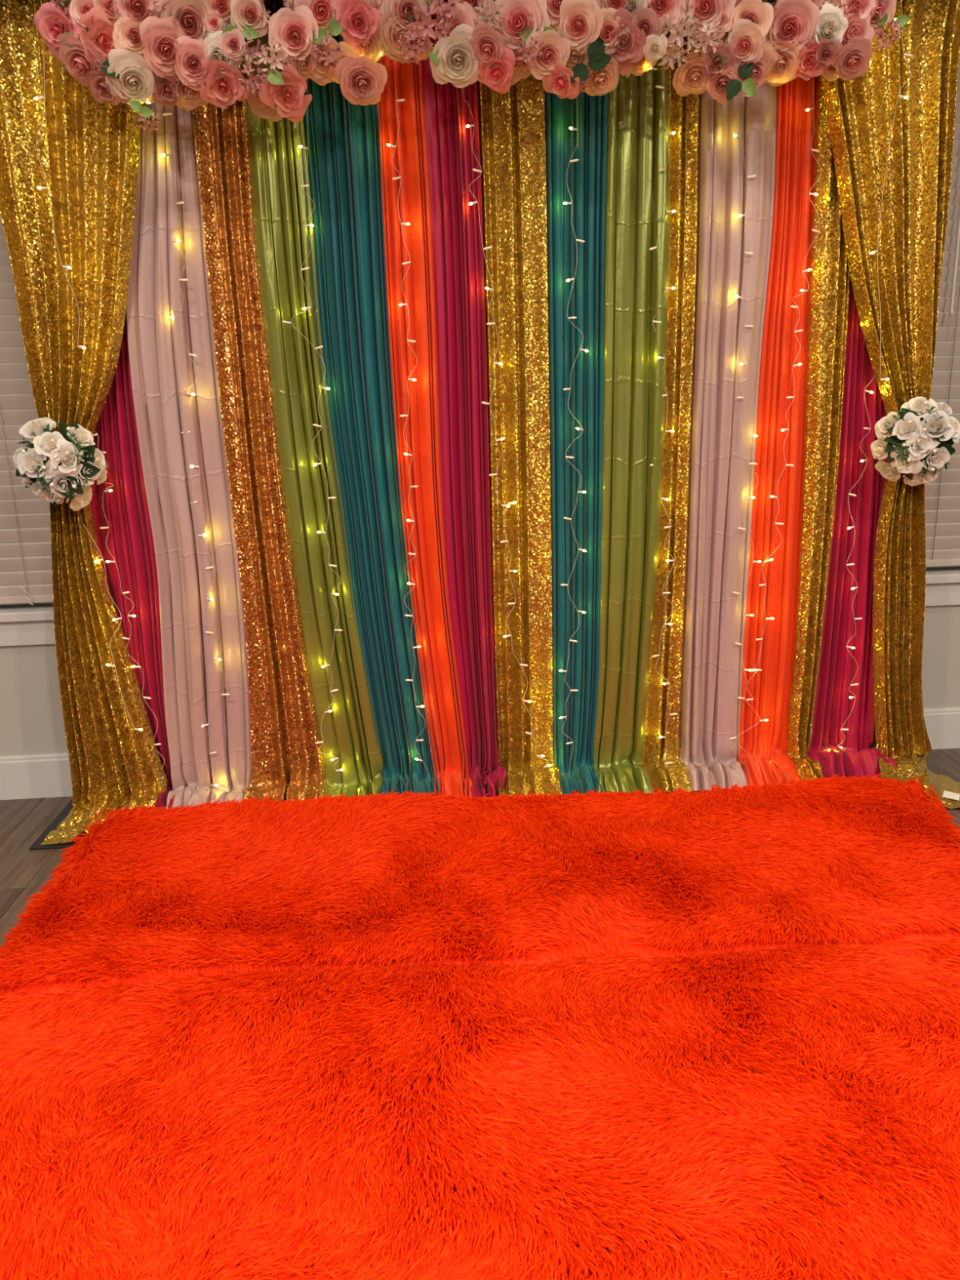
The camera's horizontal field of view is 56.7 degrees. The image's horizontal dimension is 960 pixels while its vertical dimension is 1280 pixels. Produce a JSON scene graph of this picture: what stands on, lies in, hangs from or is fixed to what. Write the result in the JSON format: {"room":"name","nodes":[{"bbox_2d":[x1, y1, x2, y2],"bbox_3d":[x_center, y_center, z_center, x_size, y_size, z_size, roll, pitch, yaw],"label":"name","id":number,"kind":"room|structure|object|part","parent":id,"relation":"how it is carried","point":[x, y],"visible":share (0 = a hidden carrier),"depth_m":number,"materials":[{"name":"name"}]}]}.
{"room":"event space","nodes":[
{"label":"event space","id":0,"kind":"room"},
{"bbox_2d":[0,604,959,755],"bbox_3d":[0.028,-0.901,2.772,5.900,2.750,0.150,-3,15,-4],"label":"wall","id":1,"kind":"structure","parent":0,"point":[32,720],"depth_m":2.89,"materials":[{"name":"grey paint"}]},
{"bbox_2d":[0,215,55,646],"bbox_3d":[-1.666,-0.862,2.625,1.920,1.802,0.170,-3,15,-4],"label":"window","id":2,"kind":"structure","parent":1,"relation":"in","point":[26,588],"depth_m":2.75,"materials":[{"name":"grey"}]},
{"bbox_3d":[-1.439,-0.905,2.594,0.002,1.615,0.002,-3,15,-4],"label":"ladder cord","id":3,"kind":"part","parent":2,"relation":"part of","materials":[{"name":"beige plastic"}]},
{"bbox_3d":[-1.651,-0.132,2.876,1.710,0.050,0.050,-3,15,-4],"label":"frame","id":4,"kind":"part","parent":2,"relation":"part of","materials":[{"name":"grey paint"}]},
{"bbox_3d":[-1.409,-0.138,2.765,0.034,0.062,0.007,-3,15,-4],"label":"cord","id":5,"kind":"part","parent":2,"relation":"part of","materials":[{"name":"beige plastic"}]},
{"bbox_3d":[-1.644,-0.121,2.791,1.788,0.025,0.040,-3,15,-4],"label":"rail","id":6,"kind":"part","parent":2,"relation":"part of","materials":[{"name":"beige"}]},
{"bbox_3d":[-1.644,-0.077,2.810,1.920,0.031,0.135,-3,15,-4],"label":"sill","id":7,"kind":"part","parent":2,"relation":"part of","materials":[{"name":"grey paint"}]},
{"bbox_2d":[0,706,959,799],"bbox_3d":[0.068,0.380,3.018,5.900,0.147,0.016,-3,15,-4],"label":"baseboard","id":8,"kind":"structure","parent":1,"relation":"attached to","point":[46,775],"depth_m":2.92,"materials":[{"name":"grey paint"}]},
{"bbox_2d":[924,57,959,606],"bbox_3d":[1.823,-1.017,2.856,1.920,1.802,0.170,-3,15,-4],"label":"window","id":9,"kind":"structure","parent":1,"relation":"in","point":[942,495],"depth_m":2.88,"materials":[{"name":"grey"}]},
{"bbox_3d":[1.845,-0.232,3.041,1.920,0.031,0.135,-3,15,-4],"label":"sill","id":10,"kind":"part","parent":9,"relation":"part of","materials":[{"name":"grey paint"}]},
{"bbox_3d":[1.838,-0.287,3.106,1.710,0.050,0.050,-3,15,-4],"label":"frame","id":11,"kind":"part","parent":9,"relation":"part of","materials":[{"name":"grey paint"}]},
{"bbox_3d":[1.845,-0.276,3.022,1.788,0.025,0.040,-3,15,-4],"label":"rail","id":12,"kind":"part","parent":9,"relation":"part of","materials":[{"name":"beige"}]},
{"bbox_3d":[1.497,-1.035,2.788,0.002,1.615,0.002,-3,15,-4],"label":"ladder cord","id":13,"kind":"part","parent":9,"relation":"part of","materials":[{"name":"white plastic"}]},
{"bbox_2d":[0,747,959,947],"bbox_3d":[0.310,1.204,0.216,5.939,0.060,6.174,-3,15,-4],"label":"floor","id":14,"kind":"structure","parent":0,"point":[23,870],"depth_m":2.60,"materials":[{"name":"brown"}]},
{"bbox_2d":[28,722,875,849],"bbox_3d":[0.077,-0.699,2.534,3.250,2.476,0.370,-3,15,-4],"label":"stand","id":15,"kind":"object","parent":14,"relation":"on","point":[64,812],"visible":0.1,"depth_m":2.67,"materials":[{"name":"black metal"}]},
{"bbox_3d":[-1.109,0.550,2.762,0.420,0.008,0.370,-3,15,-4],"label":"plate","id":16,"kind":"part","parent":15,"relation":"part of","materials":[{"name":"black metal"}]},
{"bbox_2d":[0,0,167,844],"bbox_3d":[-1.049,-0.636,2.385,0.531,2.461,0.216,-3,15,-4],"label":"drape","id":17,"kind":"object","parent":15,"relation":"hanging from","point":[88,149],"visible":0.8,"depth_m":2.38,"materials":[{"name":"gold metal"}]},
{"bbox_2d":[34,0,85,348],"bbox_3d":[-1.080,-1.256,2.228,0.084,1.005,0.014,-4,15,-8],"label":"string lights","id":18,"kind":"object","parent":17,"relation":"attached to","point":[40,97],"visible":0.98,"depth_m":2.25,"materials":[{"name":"beige plastic"}]},
{"bbox_3d":[-1.091,-1.342,2.203,0.026,0.007,0.007,-18,19,-17],"label":"bulb","id":19,"kind":"part","parent":18,"relation":"part of","materials":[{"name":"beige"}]},
{"bbox_3d":[-1.107,-1.144,2.252,0.025,0.007,0.007,-17,20,-30],"label":"bulb","id":20,"kind":"part","parent":18,"relation":"part of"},
{"bbox_3d":[-1.070,-0.966,2.305,0.026,0.007,0.007,14,16,6],"label":"bulb","id":21,"kind":"part","parent":18,"relation":"part of","materials":[{"name":"beige"}]},
{"bbox_2d":[13,417,107,511],"bbox_3d":[-1.128,-0.470,2.392,0.204,0.252,0.206,8,17,33],"label":"flower ball","id":22,"kind":"object","parent":17,"relation":"attached to","point":[64,465],"visible":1,"depth_m":2.35,"materials":[{"name":"white plant"}]},
{"bbox_2d":[83,524,142,730],"bbox_3d":[-1.048,-0.027,2.544,0.090,0.612,0.013,-3,15,-4],"label":"string lights","id":23,"kind":"object","parent":17,"relation":"attached to","point":[99,560],"visible":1,"depth_m":2.54,"materials":[{"name":"beige plastic"}]},
{"bbox_2d":[89,315,174,809],"bbox_3d":[-1.011,-0.663,2.488,0.360,2.463,0.189,-3,15,-4],"label":"curtain","id":24,"kind":"object","parent":15,"relation":"hanging from","point":[130,541],"visible":0.34,"depth_m":2.63,"materials":[{"name":"pink fabric"}]},
{"bbox_2d":[92,431,164,777],"bbox_3d":[-1.037,-0.083,2.625,0.100,1.060,0.016,-3,15,-4],"label":"string lights","id":25,"kind":"object","parent":24,"relation":"attached to","point":[95,434],"visible":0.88,"depth_m":2.61,"materials":[{"name":"beige plastic"}]},
{"bbox_2d":[125,45,252,809],"bbox_3d":[-0.864,-0.671,2.503,0.292,2.463,0.205,-3,15,-4],"label":"curtain","id":26,"kind":"object","parent":15,"relation":"hanging from","point":[162,371],"visible":0.77,"depth_m":2.57,"materials":[{"name":"pink fabric"}]},
{"bbox_2d":[161,106,230,786],"bbox_3d":[-0.820,-0.683,2.498,0.134,2.360,0.016,-3,15,-4],"label":"string lights","id":27,"kind":"object","parent":15,"relation":"hanging from","point":[164,113],"visible":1,"depth_m":2.50,"materials":[{"name":"beige"}]},
{"bbox_3d":[-0.827,-1.278,2.344,0.026,0.007,0.007,-15,19,-21],"label":"bulb","id":28,"kind":"part","parent":27,"relation":"part of","materials":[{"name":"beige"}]},
{"bbox_3d":[-0.817,-1.372,2.321,0.025,0.007,0.007,-9,15,-7],"label":"bulb","id":29,"kind":"part","parent":27,"relation":"part of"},
{"bbox_3d":[-0.820,-1.077,2.398,0.025,0.007,0.007,3,14,-2],"label":"bulb","id":30,"kind":"part","parent":27,"relation":"part of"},
{"bbox_2d":[186,4,327,803],"bbox_3d":[-0.638,-0.675,2.495,0.280,2.463,0.170,-3,15,-4],"label":"curtain","id":31,"kind":"object","parent":15,"relation":"hanging from","point":[287,762],"visible":0.83,"depth_m":2.59,"materials":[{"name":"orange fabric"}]},
{"bbox_2d":[281,86,343,775],"bbox_3d":[-0.478,-0.679,2.526,0.131,2.405,0.015,-3,15,-4],"label":"string lights","id":32,"kind":"object","parent":15,"relation":"hanging from","point":[300,146],"visible":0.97,"depth_m":2.54,"materials":[{"name":"beige"}]},
{"bbox_3d":[-0.537,-0.882,2.469,0.026,0.007,0.007,5,12,-20],"label":"bulb","id":33,"kind":"part","parent":32,"relation":"part of","materials":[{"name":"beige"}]},
{"bbox_3d":[-0.470,-1.309,2.363,0.026,0.007,0.007,6,12,-19],"label":"bulb","id":34,"kind":"part","parent":32,"relation":"part of","materials":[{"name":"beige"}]},
{"bbox_3d":[-0.463,-1.125,2.416,0.026,0.007,0.007,4,15,7],"label":"bulb","id":35,"kind":"part","parent":32,"relation":"part of","materials":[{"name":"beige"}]},
{"bbox_2d":[244,14,384,798],"bbox_3d":[-0.473,-0.687,2.525,0.285,2.463,0.214,-3,15,-4],"label":"curtain","id":36,"kind":"object","parent":15,"relation":"hanging from","point":[280,205],"visible":0.77,"depth_m":2.59,"materials":[{"name":"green fabric"}]},
{"bbox_2d":[298,7,439,795],"bbox_3d":[-0.312,-0.690,2.521,0.307,2.463,0.199,-3,15,-4],"label":"curtain","id":37,"kind":"object","parent":15,"relation":"hanging from","point":[342,135],"visible":0.86,"depth_m":2.58,"materials":[{"name":"teal fabric"}]},
{"bbox_2d":[386,61,430,780],"bbox_3d":[-0.209,-0.689,2.544,0.087,2.414,0.016,-3,15,-4],"label":"string lights","id":38,"kind":"object","parent":15,"relation":"hanging from","point":[399,100],"visible":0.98,"depth_m":2.56,"materials":[{"name":"beige plastic"}]},
{"bbox_3d":[-0.237,-1.323,2.382,0.025,0.007,0.007,7,12,-15],"label":"bulb","id":39,"kind":"part","parent":38,"relation":"part of","materials":[{"name":"plastic"}]},
{"bbox_3d":[-0.225,-1.245,2.399,0.026,0.007,0.007,-23,20,-16],"label":"bulb","id":40,"kind":"part","parent":38,"relation":"part of","materials":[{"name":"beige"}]},
{"bbox_3d":[-0.204,-1.136,2.429,0.025,0.007,0.007,1,15,2],"label":"bulb","id":41,"kind":"part","parent":38,"relation":"part of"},
{"bbox_2d":[376,9,472,796],"bbox_3d":[-0.153,-0.696,2.526,0.208,2.463,0.198,-3,15,-4],"label":"curtain","id":42,"kind":"object","parent":15,"relation":"hanging from","point":[428,570],"visible":0.9,"depth_m":2.58,"materials":[{"name":"orange fabric"}]},
{"bbox_2d":[422,0,506,797],"bbox_3d":[-0.033,-0.703,2.539,0.187,2.463,0.195,-5,15,-14],"label":"curtain","id":43,"kind":"object","parent":15,"relation":"hanging from","point":[457,245],"visible":0.89,"depth_m":2.58,"materials":[{"name":"pink fabric"}]},
{"bbox_2d":[34,0,910,134],"bbox_3d":[-0.037,-1.581,2.180,2.465,0.594,0.235,-3,15,-4],"label":"flower garland","id":44,"kind":"object","parent":15,"relation":"hanging from","point":[551,41],"visible":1,"depth_m":2.15,"materials":[{"name":"pink fabric"}]},
{"bbox_2d":[146,36,702,103],"bbox_3d":[0.046,-1.449,2.216,1.952,0.195,0.017,-3,15,-4],"label":"string lights","id":45,"kind":"object","parent":44,"relation":"attached to","point":[384,53],"visible":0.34,"depth_m":2.20,"materials":[{"name":"beige plastic"}]},
{"bbox_2d":[462,87,551,767],"bbox_3d":[0.087,-0.728,2.557,0.224,2.365,0.016,-3,15,-4],"label":"string lights","id":46,"kind":"object","parent":15,"relation":"hanging from","point":[472,125],"visible":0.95,"depth_m":2.59,"materials":[{"name":"beige plastic"}]},
{"bbox_2d":[476,0,564,796],"bbox_3d":[0.123,-0.707,2.540,0.234,2.463,0.206,-3,15,-4],"label":"curtain","id":47,"kind":"object","parent":15,"relation":"hanging from","point":[513,123],"visible":0.86,"depth_m":2.63,"materials":[{"name":"gold metal"}]},
{"bbox_2d":[559,110,588,774],"bbox_3d":[0.269,-0.707,2.576,0.090,2.429,0.015,-3,15,-4],"label":"string lights","id":48,"kind":"object","parent":15,"relation":"hanging from","point":[571,128],"visible":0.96,"depth_m":2.60,"materials":[{"name":"beige"}]},
{"bbox_2d":[545,31,609,794],"bbox_3d":[0.295,-0.716,2.556,0.196,2.463,0.215,-3,15,-4],"label":"curtain","id":49,"kind":"object","parent":15,"relation":"hanging from","point":[586,184],"visible":0.88,"depth_m":2.62,"materials":[{"name":"teal fabric"}]},
{"bbox_2d":[594,2,669,792],"bbox_3d":[0.438,-0.725,2.574,0.222,2.463,0.230,-3,15,-4],"label":"curtain","id":50,"kind":"object","parent":15,"relation":"hanging from","point":[635,284],"visible":0.89,"depth_m":2.63,"materials":[{"name":"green fabric"}]},
{"bbox_2d":[648,31,677,767],"bbox_3d":[0.544,-0.721,2.594,0.123,2.429,0.016,-3,15,-4],"label":"string lights","id":51,"kind":"object","parent":15,"relation":"hanging from","point":[656,86],"visible":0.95,"depth_m":2.62,"materials":[{"name":"beige plastic"}]},
{"bbox_2d":[642,26,701,792],"bbox_3d":[0.568,-0.727,2.568,0.171,2.463,0.213,-3,15,-4],"label":"curtain","id":52,"kind":"object","parent":15,"relation":"hanging from","point":[684,112],"visible":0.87,"depth_m":2.67,"materials":[{"name":"gold metal"}]},
{"bbox_2d":[679,6,777,791],"bbox_3d":[0.739,-0.737,2.588,0.239,2.463,0.238,-3,15,-4],"label":"curtain","id":53,"kind":"object","parent":15,"relation":"hanging from","point":[722,477],"visible":0.84,"depth_m":2.64,"materials":[{"name":"pink fabric"}]},
{"bbox_2d":[729,93,768,755],"bbox_3d":[0.805,-0.756,2.605,0.192,2.384,0.017,-3,15,-4],"label":"string lights","id":54,"kind":"object","parent":15,"relation":"hanging from","point":[735,135],"visible":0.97,"depth_m":2.64,"materials":[{"name":"beige plastic"}]},
{"bbox_3d":[0.778,-0.906,2.568,0.026,0.007,0.007,5,15,6],"label":"bulb","id":55,"kind":"part","parent":54,"relation":"part of","materials":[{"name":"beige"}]},
{"bbox_3d":[0.754,-1.285,2.466,0.025,0.007,0.007,-4,14,7],"label":"bulb","id":56,"kind":"part","parent":54,"relation":"part of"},
{"bbox_2d":[736,28,818,786],"bbox_3d":[0.914,-0.745,2.604,0.220,2.463,0.241,-3,15,-4],"label":"curtain","id":57,"kind":"object","parent":15,"relation":"hanging from","point":[766,742],"visible":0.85,"depth_m":2.71,"materials":[{"name":"orange fabric"}]},
{"bbox_2d":[746,76,821,700],"bbox_3d":[0.897,-0.862,2.586,0.146,2.177,0.016,-3,15,-4],"label":"string lights","id":58,"kind":"object","parent":15,"relation":"hanging from","point":[810,108],"visible":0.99,"depth_m":2.61,"materials":[{"name":"beige plastic"}]},
{"bbox_3d":[0.933,-1.248,2.489,0.025,0.007,0.007,9,16,6],"label":"bulb","id":59,"kind":"part","parent":58,"relation":"part of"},
{"bbox_2d":[785,75,850,780],"bbox_3d":[1.020,-0.743,2.581,0.152,2.463,0.204,-3,15,-4],"label":"curtain","id":60,"kind":"object","parent":15,"relation":"hanging from","point":[829,273],"visible":0.8,"depth_m":2.67,"materials":[{"name":"gold metal"}]},
{"bbox_2d":[807,277,896,777],"bbox_3d":[1.189,-0.754,2.609,0.300,2.463,0.245,-3,15,-4],"label":"curtain","id":61,"kind":"object","parent":15,"relation":"hanging from","point":[837,668],"visible":0.41,"depth_m":2.83,"materials":[{"name":"pink fabric"}]},
{"bbox_2d":[836,374,875,748],"bbox_3d":[1.124,-0.759,2.629,0.144,2.414,0.016,-3,15,-4],"label":"string lights","id":62,"kind":"object","parent":15,"relation":"hanging from","point":[867,391],"visible":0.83,"depth_m":2.76,"materials":[{"name":"beige"}]},
{"bbox_2d":[820,0,959,808],"bbox_3d":[1.206,-0.710,2.449,0.639,2.469,0.391,-3,15,-4],"label":"drape","id":63,"kind":"object","parent":15,"relation":"hanging from","point":[860,113],"visible":0.78,"depth_m":2.50,"materials":[{"name":"gold metal"}]},
{"bbox_2d":[871,4,913,380],"bbox_3d":[1.105,-1.298,2.389,0.090,1.157,0.013,-3,15,-4],"label":"string lights","id":64,"kind":"object","parent":63,"relation":"attached to","point":[895,19],"visible":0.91,"depth_m":2.40,"materials":[{"name":"beige plastic"}]},
{"bbox_3d":[1.119,-1.436,2.352,0.025,0.007,0.007,16,17,5],"label":"bulb","id":65,"kind":"part","parent":64,"relation":"part of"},
{"bbox_3d":[1.123,-1.532,2.329,0.025,0.007,0.007,14,15,-2],"label":"bulb","id":66,"kind":"part","parent":64,"relation":"part of","materials":[{"name":"plastic"}]},
{"bbox_2d":[870,396,959,485],"bbox_3d":[1.247,-0.568,2.554,0.193,0.253,0.212,-7,15,-20],"label":"flower ball","id":67,"kind":"object","parent":63,"relation":"attached to","point":[917,443],"visible":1,"depth_m":2.51,"materials":[{"name":"white plant"}]},
{"bbox_2d":[0,773,959,1279],"bbox_3d":[0.170,0.729,1.829,2.575,0.053,2.004,-3,15,-4],"label":"shag rug","id":68,"kind":"object","parent":14,"relation":"on","point":[713,1034],"visible":1,"depth_m":1.66,"materials":[{"name":"orange carpet"}]}
]}

